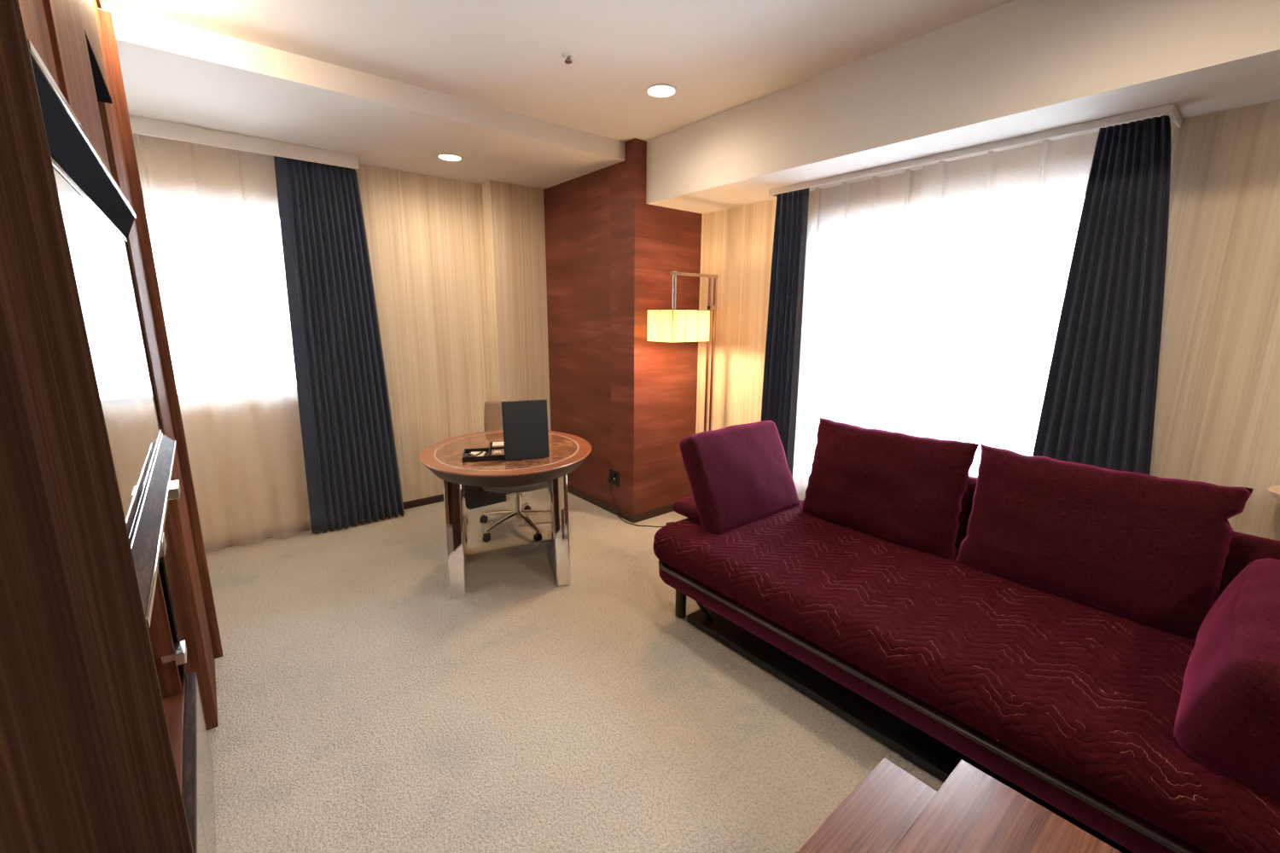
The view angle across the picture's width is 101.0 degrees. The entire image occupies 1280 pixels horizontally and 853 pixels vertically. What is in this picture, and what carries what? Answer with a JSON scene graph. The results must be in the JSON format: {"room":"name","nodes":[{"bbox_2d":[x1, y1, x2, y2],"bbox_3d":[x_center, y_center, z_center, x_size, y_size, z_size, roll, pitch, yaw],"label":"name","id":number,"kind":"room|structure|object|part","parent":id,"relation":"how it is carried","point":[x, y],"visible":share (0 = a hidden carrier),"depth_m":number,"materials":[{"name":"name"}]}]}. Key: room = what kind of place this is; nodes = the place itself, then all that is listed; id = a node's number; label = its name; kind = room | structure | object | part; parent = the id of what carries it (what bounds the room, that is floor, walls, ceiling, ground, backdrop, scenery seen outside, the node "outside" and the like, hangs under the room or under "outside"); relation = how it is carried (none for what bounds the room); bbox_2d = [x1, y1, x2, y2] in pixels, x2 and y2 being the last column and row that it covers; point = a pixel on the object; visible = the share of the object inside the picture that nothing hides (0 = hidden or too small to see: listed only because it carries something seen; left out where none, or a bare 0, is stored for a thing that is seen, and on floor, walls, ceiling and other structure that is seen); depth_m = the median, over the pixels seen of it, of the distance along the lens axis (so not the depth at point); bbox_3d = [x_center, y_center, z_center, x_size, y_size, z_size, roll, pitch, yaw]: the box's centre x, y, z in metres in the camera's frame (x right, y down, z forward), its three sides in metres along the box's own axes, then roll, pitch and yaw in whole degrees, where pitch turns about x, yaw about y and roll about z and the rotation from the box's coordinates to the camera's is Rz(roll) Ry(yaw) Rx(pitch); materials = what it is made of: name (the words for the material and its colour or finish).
{"room":"hotel room","nodes":[
{"label":"hotel room","id":0,"kind":"room"},
{"bbox_2d":[132,133,492,542],"bbox_3d":[-1.822,-0.651,4.005,3.540,2.618,0.140,-9,15,-39],"label":"wall","id":1,"kind":"structure","parent":0,"point":[424,233],"depth_m":3.80,"materials":[{"name":"paper"}]},
{"bbox_2d":[143,194,296,401],"bbox_3d":[-2.607,-0.783,3.362,1.080,1.200,0.050,-9,15,-39],"label":"window","id":2,"kind":"structure","parent":1,"relation":"in","point":[148,200],"depth_m":3.31,"materials":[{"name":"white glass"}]},
{"bbox_2d":[128,115,359,171],"bbox_3d":[-2.422,-1.636,3.053,1.394,0.085,0.217,-9,15,-39],"label":"trim","id":3,"kind":"structure","parent":1,"relation":"attached to","point":[141,125],"depth_m":3.02,"materials":[{"name":"white paint"}]},
{"bbox_2d":[203,494,444,552],"bbox_3d":[-2.153,0.673,3.912,2.302,0.060,0.008,-9,15,-39],"label":"baseboard","id":4,"kind":"structure","parent":1,"relation":"attached to","point":[242,539],"depth_m":3.62,"materials":[{"name":"brown wood"}]},
{"bbox_2d":[273,156,404,534],"bbox_3d":[-2.019,-0.493,3.581,0.608,2.461,0.047,-9,15,-39],"label":"curtain","id":5,"kind":"object","parent":1,"relation":"hanging from","point":[352,467],"visible":0.98,"depth_m":3.55,"materials":[{"name":"fabric"}]},
{"bbox_2d":[98,2,624,189],"bbox_3d":[-1.563,-1.736,3.075,2.774,0.112,1.244,-9,15,-39],"label":"soffit","id":6,"kind":"object","parent":1,"relation":"attached to","point":[172,72],"depth_m":2.72,"materials":[{"name":"white paint"}]},
{"bbox_2d":[436,152,463,161],"bbox_3d":[-1.234,-1.746,3.426,0.168,0.007,0.168,-9,15,-39],"label":"recessed light","id":7,"kind":"object","parent":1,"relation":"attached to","point":[445,156],"visible":1,"depth_m":3.42,"materials":[{"name":"white plastic"}]},
{"bbox_2d":[480,180,550,430],"bbox_3d":[-1.022,-0.686,4.468,0.462,2.506,0.167,-9,15,-39],"label":"wall","id":8,"kind":"structure","parent":0,"point":[513,215],"depth_m":4.30,"materials":[{"name":"paint"}]},
{"bbox_2d":[100,0,1014,141],"bbox_3d":[0.641,-1.391,0.916,3.680,0.120,7.697,-9,15,-39],"label":"ceiling","id":9,"kind":"structure","parent":0,"point":[719,55],"depth_m":2.19,"materials":[{"name":"white paint"}]},
{"bbox_2d":[561,52,575,63],"bbox_3d":[-0.314,-1.613,2.317,0.060,0.027,0.060,-9,15,-39],"label":"sprinkler","id":10,"kind":"object","parent":9,"relation":"attached to","point":[567,55],"visible":1,"depth_m":2.31,"materials":[{"name":"white metal"}]},
{"bbox_2d":[645,83,678,98],"bbox_3d":[0.108,-1.694,2.666,0.168,0.007,0.168,-9,15,-39],"label":"recessed light","id":11,"kind":"object","parent":9,"relation":"in","point":[657,90],"visible":1,"depth_m":2.66,"materials":[{"name":"white plastic"}]},
{"bbox_2d":[205,488,943,852],"bbox_3d":[0.636,1.267,1.585,3.840,0.120,7.857,-9,15,-39],"label":"floor","id":12,"kind":"structure","parent":0,"point":[363,707],"depth_m":2.04,"materials":[{"name":"beige carpet"}]},
{"bbox_2d":[0,0,222,852],"bbox_3d":[-0.606,0.123,0.337,0.366,2.614,4.440,-9,15,-39],"label":"cabinet","id":13,"kind":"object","parent":12,"relation":"on","point":[110,646],"depth_m":0.54,"materials":[{"name":"brown wood"}]},
{"bbox_3d":[-0.778,-0.811,0.605,0.016,0.728,0.287,-9,15,-39],"label":"door","id":14,"kind":"part","parent":13,"relation":"part of","materials":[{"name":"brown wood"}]},
{"bbox_3d":[-1.028,-0.876,0.909,0.021,0.728,0.507,-9,15,-39],"label":"door","id":15,"kind":"part","parent":13,"relation":"part of","materials":[{"name":"brown wood"}]},
{"bbox_3d":[-1.106,-0.531,1.095,0.003,0.012,1.355,-9,15,-39],"label":"ledge trim","id":16,"kind":"part","parent":13,"relation":"part of","materials":[{"name":"silver metal"}]},
{"bbox_3d":[-1.371,-1.113,1.278,0.019,0.418,0.555,-9,15,-39],"label":"door","id":17,"kind":"part","parent":13,"relation":"part of","materials":[{"name":"brown wood"}]},
{"bbox_2d":[83,28,112,104],"bbox_3d":[-1.458,-0.887,1.252,0.249,0.012,0.555,-9,15,-39],"label":"niche shelf","id":18,"kind":"object","parent":13,"relation":"attached to","point":[102,94],"depth_m":1.39,"materials":[{"name":"black"}]},
{"bbox_3d":[-1.366,-1.322,1.044,0.241,0.082,1.862,-9,15,-39],"label":"cornice","id":19,"kind":"part","parent":13,"relation":"part of","materials":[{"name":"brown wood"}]},
{"bbox_2d":[51,157,162,544],"bbox_3d":[-1.194,-0.177,1.201,0.040,0.598,1.188,-9,15,-39],"label":"mirror","id":20,"kind":"object","parent":13,"relation":"on","point":[100,253],"visible":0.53,"depth_m":1.05,"materials":[{"name":"black mirror"}]},
{"bbox_3d":[-1.131,0.131,1.216,0.003,0.009,1.355,-9,15,-39],"label":"counter trim","id":21,"kind":"part","parent":13,"relation":"part of","materials":[{"name":"silver metal"}]},
{"bbox_2d":[132,434,174,617],"bbox_3d":[-1.207,0.167,1.159,0.248,0.042,1.355,-9,15,-39],"label":"countertop","id":22,"kind":"structure","parent":13,"relation":"on","point":[145,547],"depth_m":1.03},
{"bbox_3d":[-1.970,-0.196,2.035,0.262,2.530,0.039,-9,15,-39],"label":"panel","id":23,"kind":"part","parent":13,"relation":"part of","materials":[{"name":"brown wood"}]},
{"bbox_3d":[-1.110,0.163,1.240,0.003,0.013,1.355,-9,15,-39],"label":"counter trim","id":24,"kind":"part","parent":13,"relation":"part of","materials":[{"name":"silver metal"}]},
{"bbox_3d":[-1.489,0.434,1.669,0.006,0.681,0.303,-9,15,-39],"label":"glass door","id":25,"kind":"part","parent":13,"relation":"part of","materials":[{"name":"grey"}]},
{"bbox_2d":[196,798,207,852],"bbox_3d":[-0.902,1.114,1.096,0.016,0.337,0.567,-9,15,-39],"label":"drawer","id":26,"kind":"object","parent":13,"relation":"in","point":[201,846],"depth_m":1.25,"materials":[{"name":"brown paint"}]},
{"bbox_2d":[196,676,216,852],"bbox_3d":[-1.266,1.022,1.529,0.016,0.337,0.572,-9,15,-39],"label":"drawer","id":27,"kind":"object","parent":13,"relation":"in","point":[205,784],"depth_m":1.50,"materials":[{"name":"brown paint"}]},
{"bbox_2d":[467,485,506,509],"bbox_3d":[-1.277,0.476,4.278,0.336,0.306,0.156,-9,15,-39],"label":"waste bin","id":28,"kind":"object","parent":12,"relation":"on","point":[476,497],"visible":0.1,"depth_m":4.21,"materials":[{"name":"black plastic"}]},
{"bbox_2d":[419,430,591,599],"bbox_3d":[-0.771,0.489,3.164,0.964,0.741,1.070,-3,12,-14],"label":"desk","id":29,"kind":"object","parent":12,"relation":"on","point":[444,458],"visible":0.81,"depth_m":2.85,"materials":[{"name":"brown wood"}]},
{"bbox_3d":[-1.065,0.546,3.098,0.091,0.653,0.664,-3,12,-14],"label":"leg","id":30,"kind":"part","parent":29,"relation":"part of","materials":[{"name":"silver metal"}]},
{"bbox_2d":[462,441,505,462],"bbox_3d":[-0.823,0.136,2.977,0.320,0.027,0.333,-3,12,-14],"label":"tray","id":31,"kind":"object","parent":29,"relation":"on","point":[487,456],"visible":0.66,"depth_m":2.83,"materials":[{"name":"black"}]},
{"bbox_2d":[464,453,474,457],"bbox_3d":[-0.910,0.164,2.816,0.052,0.026,0.052,-9,15,-39],"label":"tape roll","id":32,"kind":"object","parent":31,"relation":"in","point":[466,455],"visible":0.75,"depth_m":2.81,"materials":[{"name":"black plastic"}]},
{"bbox_2d":[470,451,485,456],"bbox_3d":[-0.899,0.155,2.908,0.080,0.006,0.110,-1,12,-6],"label":"note card","id":33,"kind":"object","parent":31,"relation":"in","point":[484,452],"visible":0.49,"depth_m":2.92,"materials":[{"name":"beige paper"}]},
{"bbox_2d":[491,448,504,455],"bbox_3d":[-0.785,0.148,2.913,0.066,0.019,0.120,-3,12,-14],"label":"packet","id":34,"kind":"object","parent":31,"relation":"in","point":[494,452],"visible":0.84,"depth_m":2.90,"materials":[{"name":"brown paper"}]},
{"bbox_2d":[492,442,504,447],"bbox_3d":[-0.802,0.111,3.074,0.110,0.026,0.090,-3,12,-14],"label":"notepad","id":35,"kind":"object","parent":31,"relation":"in","point":[494,444],"visible":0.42,"depth_m":3.04,"materials":[{"name":"beige paper"}]},
{"bbox_2d":[501,399,549,461],"bbox_3d":[-0.612,0.019,2.833,0.238,0.316,0.040,-5,13,-23],"label":"folder","id":36,"kind":"object","parent":29,"relation":"on","point":[525,423],"visible":1,"depth_m":2.82,"materials":[{"name":"grey leather"}]},
{"bbox_3d":[-0.512,0.520,3.240,0.088,0.653,0.664,-3,12,-14],"label":"leg","id":37,"kind":"part","parent":29,"relation":"part of","materials":[{"name":"silver metal"}]},
{"bbox_2d":[479,399,546,542],"bbox_3d":[-0.851,0.291,3.741,0.606,0.890,0.617,-3,12,-14],"label":"desk chair","id":38,"kind":"object","parent":12,"relation":"on","point":[492,415],"visible":0.17,"depth_m":3.77,"materials":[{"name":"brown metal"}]},
{"bbox_3d":[-1.026,0.629,3.845,0.278,0.070,0.052,4,12,16],"label":"star leg","id":39,"kind":"part","parent":38,"relation":"part of","materials":[{"name":"silver metal"}]},
{"bbox_3d":[-0.963,0.666,3.670,0.052,0.070,0.278,8,14,34],"label":"star leg","id":40,"kind":"part","parent":38,"relation":"part of","materials":[{"name":"silver metal"}]},
{"bbox_3d":[-0.931,-0.007,3.911,0.427,0.375,0.117,-3,12,-14],"label":"backrest","id":41,"kind":"part","parent":38,"relation":"part of","materials":[{"name":"beige fabric"}]},
{"bbox_3d":[-0.875,0.607,3.958,0.052,0.070,0.278,0,12,-1],"label":"star leg","id":42,"kind":"part","parent":38,"relation":"part of","materials":[{"name":"silver metal"}]},
{"bbox_3d":[-0.773,0.666,3.675,0.052,0.070,0.278,-9,15,-37],"label":"star leg","id":43,"kind":"part","parent":38,"relation":"part of","materials":[{"name":"silver metal"}]},
{"bbox_3d":[-0.720,0.629,3.853,0.278,0.070,0.052,-4,12,-19],"label":"star leg","id":44,"kind":"part","parent":38,"relation":"part of","materials":[{"name":"silver metal"}]},
{"bbox_2d":[543,138,701,515],"bbox_3d":[-0.225,-0.714,4.350,0.628,2.618,1.348,-9,15,-39],"label":"wall pier","id":45,"kind":"object","parent":12,"relation":"on","point":[611,255],"visible":0.71,"depth_m":3.91,"materials":[{"name":"brown wood"}]},
{"bbox_2d":[609,469,619,487],"bbox_3d":[-0.200,0.393,4.028,0.012,0.116,0.124,-9,15,-39],"label":"wall outlet","id":46,"kind":"object","parent":45,"relation":"attached to","point":[614,475],"visible":0.98,"depth_m":4.01,"materials":[{"name":"black plastic"}]},
{"bbox_2d":[614,473,616,484],"bbox_3d":[-0.185,0.397,4.005,0.004,0.080,0.035,-9,15,-39],"label":"socket","id":47,"kind":"object","parent":46,"relation":"attached to","point":[615,474],"depth_m":4.00,"materials":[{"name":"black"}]},
{"bbox_2d":[567,485,673,523],"bbox_3d":[-0.180,0.553,4.543,0.636,0.060,1.189,-9,15,-39],"label":"baseboard","id":48,"kind":"object","parent":45,"relation":"attached to","point":[637,518],"visible":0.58,"depth_m":4.09,"materials":[{"name":"brown wood"}]},
{"bbox_2d":[605,271,718,527],"bbox_3d":[0.196,-0.178,3.835,0.593,1.785,0.714,-9,15,-39],"label":"floor lamp","id":49,"kind":"object","parent":12,"relation":"on","point":[673,325],"visible":0.9,"depth_m":3.43,"materials":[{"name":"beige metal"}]},
{"bbox_3d":[-0.054,0.568,3.908,0.532,0.292,0.114,8,14,32],"label":"power cord","id":50,"kind":"part","parent":49,"relation":"part of","materials":[{"name":"brown plastic"}]},
{"bbox_3d":[0.254,-0.663,3.472,0.336,0.207,0.246,-9,15,-39],"label":"lamp shade","id":51,"kind":"part","parent":49,"relation":"part of","materials":[{"name":"beige fabric"}]},
{"bbox_3d":[0.364,-1.002,3.494,0.418,0.020,0.032,-9,15,-39],"label":"arm","id":52,"kind":"part","parent":49,"relation":"part of","materials":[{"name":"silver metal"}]},
{"bbox_2d":[795,757,936,852],"bbox_3d":[0.624,1.100,1.064,0.380,0.420,0.498,-9,15,-39],"label":"table","id":53,"kind":"object","parent":12,"relation":"on","point":[877,814],"visible":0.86,"depth_m":1.17,"materials":[{"name":"brown wood"}]},
{"bbox_2d":[652,420,1279,852],"bbox_3d":[1.197,0.626,2.120,1.158,0.922,2.534,-9,15,-39],"label":"sofa","id":54,"kind":"object","parent":12,"relation":"on","point":[1143,738],"visible":0.88,"depth_m":1.70,"materials":[{"name":"red fabric"}]},
{"bbox_3d":[0.208,0.870,2.686,0.054,0.202,0.054,-9,15,-39],"label":"leg","id":55,"kind":"part","parent":54,"relation":"part of","materials":[{"name":"black"}]},
{"bbox_2d":[801,417,979,559],"bbox_3d":[1.169,0.276,2.578,0.226,0.527,0.781,-8,15,-36],"label":"cushion","id":56,"kind":"object","parent":54,"relation":"on","point":[904,489],"visible":0.99,"depth_m":2.46,"materials":[{"name":"red fabric"}]},
{"bbox_3d":[1.194,0.848,2.100,1.013,0.100,2.360,-9,15,-39],"label":"rail","id":57,"kind":"part","parent":54,"relation":"part of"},
{"bbox_2d":[955,443,1253,640],"bbox_3d":[1.662,0.401,1.993,0.213,0.527,0.778,-10,15,-40],"label":"cushion","id":58,"kind":"object","parent":54,"relation":"on","point":[1152,551],"visible":0.98,"depth_m":1.88,"materials":[{"name":"red fabric"}]},
{"bbox_3d":[1.740,0.490,2.231,0.146,0.416,2.056,-9,15,-39],"label":"backrest","id":59,"kind":"part","parent":54,"relation":"part of","materials":[{"name":"red fabric"}]},
{"bbox_2d":[890,760,1122,852],"bbox_3d":[0.734,1.097,0.956,0.509,0.470,0.516,-9,15,-39],"label":"table","id":60,"kind":"object","parent":12,"relation":"on","point":[972,811],"visible":1,"depth_m":1.09,"materials":[{"name":"brown wood"}]},
{"bbox_2d":[1268,485,1279,503],"bbox_3d":[2.268,0.682,1.876,0.196,0.925,0.196,-9,15,-39],"label":"side table","id":61,"kind":"object","parent":12,"relation":"on","point":[1274,491],"visible":0.18,"depth_m":1.82,"materials":[{"name":"beige paint"}]},
{"bbox_2d":[695,99,1279,541],"bbox_3d":[2.000,-0.272,2.298,0.140,2.618,7.417,-9,15,-39],"label":"wall","id":62,"kind":"structure","parent":0,"point":[1217,415],"depth_m":2.03,"materials":[{"name":"paper"}]},
{"bbox_2d":[760,187,809,478],"bbox_3d":[0.882,-0.291,3.305,0.047,2.213,0.273,-9,15,-39],"label":"curtain","id":63,"kind":"object","parent":62,"relation":"hanging from","point":[785,309],"visible":0.64,"depth_m":3.22,"materials":[{"name":"fabric"}]},
{"bbox_2d":[800,183,1087,482],"bbox_3d":[1.590,-0.326,2.851,0.050,1.652,1.510,-9,15,-39],"label":"window","id":64,"kind":"structure","parent":62,"relation":"in","point":[1077,190],"depth_m":3.13,"materials":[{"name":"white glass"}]},
{"bbox_2d":[645,0,1279,214],"bbox_3d":[2.176,-1.216,1.352,0.530,0.383,6.068,-9,15,-39],"label":"soffit","id":65,"kind":"object","parent":62,"relation":"attached to","point":[1015,68],"depth_m":2.04,"materials":[{"name":"white paint"}]},
{"bbox_2d":[768,103,1181,197],"bbox_3d":[1.395,-1.260,2.552,0.230,0.030,1.713,-9,15,-39],"label":"trim","id":66,"kind":"structure","parent":62,"relation":"attached to","point":[1170,109],"depth_m":2.21,"materials":[{"name":"white paint"}]},
{"bbox_2d":[1032,115,1171,475],"bbox_3d":[1.882,-0.042,2.139,0.057,2.214,0.475,-9,15,-39],"label":"curtain","id":67,"kind":"object","parent":62,"relation":"hanging from","point":[1098,410],"visible":0.59,"depth_m":2.07,"materials":[{"name":"fabric"}]}
]}

